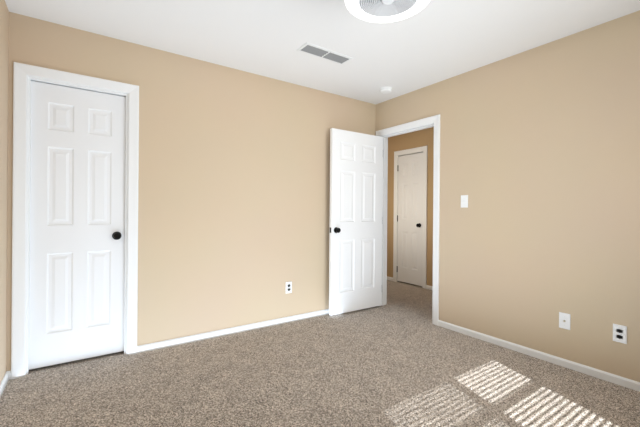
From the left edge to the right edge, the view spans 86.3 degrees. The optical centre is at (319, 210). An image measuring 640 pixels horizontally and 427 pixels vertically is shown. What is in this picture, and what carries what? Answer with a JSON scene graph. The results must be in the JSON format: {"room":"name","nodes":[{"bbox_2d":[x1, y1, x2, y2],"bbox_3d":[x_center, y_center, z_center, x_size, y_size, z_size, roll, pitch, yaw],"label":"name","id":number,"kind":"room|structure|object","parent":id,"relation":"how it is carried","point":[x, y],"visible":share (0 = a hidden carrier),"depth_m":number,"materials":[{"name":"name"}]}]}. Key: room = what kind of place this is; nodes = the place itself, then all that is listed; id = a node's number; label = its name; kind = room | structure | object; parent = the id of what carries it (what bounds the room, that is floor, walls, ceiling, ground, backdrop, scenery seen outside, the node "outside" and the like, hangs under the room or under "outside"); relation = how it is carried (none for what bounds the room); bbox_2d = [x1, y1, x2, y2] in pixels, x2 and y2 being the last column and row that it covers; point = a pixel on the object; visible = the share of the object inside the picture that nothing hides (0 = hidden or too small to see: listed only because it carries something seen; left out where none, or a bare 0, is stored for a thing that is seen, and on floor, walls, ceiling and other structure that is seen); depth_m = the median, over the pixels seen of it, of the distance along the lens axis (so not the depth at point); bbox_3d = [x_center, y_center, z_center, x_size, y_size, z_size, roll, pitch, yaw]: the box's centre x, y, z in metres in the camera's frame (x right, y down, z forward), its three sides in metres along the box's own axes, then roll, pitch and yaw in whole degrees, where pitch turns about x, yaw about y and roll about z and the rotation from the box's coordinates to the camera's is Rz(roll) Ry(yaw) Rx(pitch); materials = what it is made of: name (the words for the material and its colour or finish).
{"room":"empty bedroom","nodes":[
{"label":"empty bedroom","id":0,"kind":"room"},
{"bbox_2d":[0,0,8,382],"bbox_3d":[-1.115,-0.094,0.786,0.115,2.440,3.515,0,0,-35],"label":"wall","id":1,"kind":"structure","parent":0,"point":[4,41],"depth_m":2.15,"materials":[{"name":"paint"}]},
{"bbox_2d":[0,370,10,397],"bbox_3d":[-1.099,1.098,0.874,0.025,0.056,3.400,0,0,-35],"label":"baseboard","id":2,"kind":"structure","parent":1,"relation":"attached to","point":[7,376],"depth_m":2.17,"materials":[{"name":"white paint"}]},
{"bbox_2d":[6,12,375,370],"bbox_3d":[-0.780,-0.091,3.230,3.455,2.440,0.115,0,0,-35],"label":"wall","id":3,"kind":"structure","parent":0,"point":[234,200],"depth_m":3.05,"materials":[{"name":"paint"}]},
{"bbox_2d":[11,62,138,379],"bbox_3d":[-1.774,0.066,2.529,0.744,2.110,0.134,0,0,-35],"label":"door frame","id":4,"kind":"structure","parent":3,"relation":"attached to","point":[24,75],"depth_m":2.33,"materials":[{"name":"white paint"}]},
{"bbox_2d":[29,81,125,369],"bbox_3d":[-1.782,0.101,2.540,0.589,2.000,0.155,0,0,-35],"label":"door","id":5,"kind":"structure","parent":3,"relation":"in","point":[77,226],"depth_m":2.51,"materials":[{"name":"white paint"}]},
{"bbox_2d":[137,309,328,352],"bbox_3d":[-0.388,1.104,3.428,2.571,0.056,0.017,0,0,-35],"label":"baseboard","id":6,"kind":"structure","parent":3,"relation":"attached to","point":[202,336],"depth_m":3.09,"materials":[{"name":"white paint"}]},
{"bbox_2d":[285,281,291,293],"bbox_3d":[-0.318,0.780,3.480,0.072,0.116,0.009,0,0,-35],"label":"electrical outlet","id":7,"kind":"object","parent":3,"relation":"attached to","point":[288,289],"visible":1,"depth_m":3.48,"materials":[{"name":"white plastic"}]},
{"bbox_2d":[0,280,639,426],"bbox_3d":[0.313,1.167,2.830,4.810,0.060,5.230,0,0,-35],"label":"floor","id":8,"kind":"structure","parent":0,"point":[399,359],"depth_m":2.23,"materials":[{"name":"carpet"}]},
{"bbox_2d":[5,0,639,103],"bbox_3d":[0.333,-1.332,2.830,4.810,0.060,5.230,0,0,-35],"label":"ceiling","id":9,"kind":"structure","parent":0,"point":[431,42],"depth_m":2.49,"materials":[{"name":"white paint"}]},
{"bbox_2d":[297,42,352,64],"bbox_3d":[0.047,-1.300,2.838,0.470,0.009,0.155,0,0,-35],"label":"ceiling vent","id":10,"kind":"object","parent":9,"relation":"in","point":[320,52],"visible":1,"depth_m":2.82,"materials":[{"name":"silver metal"}]},
{"bbox_2d":[380,86,391,93],"bbox_3d":[0.703,-1.280,3.629,0.132,0.038,0.132,0,0,-35],"label":"smoke detector","id":11,"kind":"object","parent":9,"relation":"attached to","point":[385,90],"visible":1,"depth_m":3.59,"materials":[{"name":"white plastic"}]},
{"bbox_2d":[344,0,429,22],"bbox_3d":[0.349,-1.186,1.746,0.456,0.232,0.456,0,0,-35],"label":"fan light","id":12,"kind":"object","parent":9,"relation":"attached to","point":[381,11],"visible":1,"depth_m":1.82,"materials":[{"name":"white paint"}]},
{"bbox_2d":[387,127,433,285],"bbox_3d":[1.635,-0.072,5.082,0.145,2.440,2.800,0,0,-35],"label":"wall","id":13,"kind":"structure","parent":0,"point":[418,138],"depth_m":5.25,"materials":[{"name":"paint"}]},
{"bbox_2d":[397,153,422,285],"bbox_3d":[1.409,0.126,5.314,0.155,2.000,0.504,0,0,-35],"label":"door","id":14,"kind":"structure","parent":13,"relation":"in","point":[410,218],"depth_m":5.29,"materials":[{"name":"white paint"}]},
{"bbox_2d":[387,276,432,289],"bbox_3d":[1.105,1.116,4.719,1.125,0.056,2.800,0,0,-35],"label":"baseboard","id":15,"kind":"structure","parent":13,"relation":"attached to","point":[427,286],"depth_m":5.02,"materials":[{"name":"white paint"}]},
{"bbox_2d":[393,146,427,288],"bbox_3d":[1.435,0.091,5.327,0.134,2.110,0.650,0,0,-35],"label":"door frame","id":16,"kind":"structure","parent":13,"relation":"attached to","point":[422,149],"depth_m":5.21,"materials":[{"name":"white paint"}]},
{"bbox_2d":[376,10,639,381],"bbox_3d":[1.265,-0.075,3.415,0.115,2.440,5.115,0,0,-35],"label":"wall","id":17,"kind":"structure","parent":0,"point":[540,156],"depth_m":2.62,"materials":[{"name":"paint"}]},
{"bbox_2d":[329,128,382,315],"bbox_3d":[0.424,0.118,3.865,0.755,2.000,0.155,0,0,-34],"label":"door","id":18,"kind":"structure","parent":17,"relation":"in","point":[355,240],"depth_m":3.82,"materials":[{"name":"white paint"}]},
{"bbox_2d":[376,114,439,325],"bbox_3d":[0.985,0.088,3.817,0.151,2.110,0.903,0,0,-35],"label":"door frame","id":19,"kind":"structure","parent":17,"relation":"attached to","point":[420,124],"depth_m":3.52,"materials":[{"name":"white paint"}]},
{"bbox_2d":[461,195,467,207],"bbox_3d":[1.343,-0.089,3.186,0.019,0.116,0.072,0,0,-35],"label":"light switch","id":20,"kind":"object","parent":17,"relation":"attached to","point":[464,201],"visible":1,"depth_m":3.18,"materials":[{"name":"white plastic"}]},
{"bbox_2d":[438,320,639,391],"bbox_3d":[1.882,1.122,2.404,0.013,0.056,2.450,0,0,-35],"label":"baseboard","id":21,"kind":"structure","parent":17,"relation":"attached to","point":[606,376],"depth_m":2.59,"materials":[{"name":"white paint"}]},
{"bbox_2d":[559,312,570,329],"bbox_3d":[1.802,0.812,2.517,0.016,0.116,0.072,0,0,-35],"label":"outlet","id":22,"kind":"object","parent":17,"relation":"attached to","point":[564,320],"visible":1,"depth_m":2.52,"materials":[{"name":"white plastic"}]},
{"bbox_2d":[613,324,626,343],"bbox_3d":[1.985,0.814,2.261,0.009,0.116,0.072,0,0,-35],"label":"electrical outlet","id":23,"kind":"object","parent":17,"relation":"attached to","point":[620,333],"visible":1,"depth_m":2.26,"materials":[{"name":"white plastic"}]}
]}

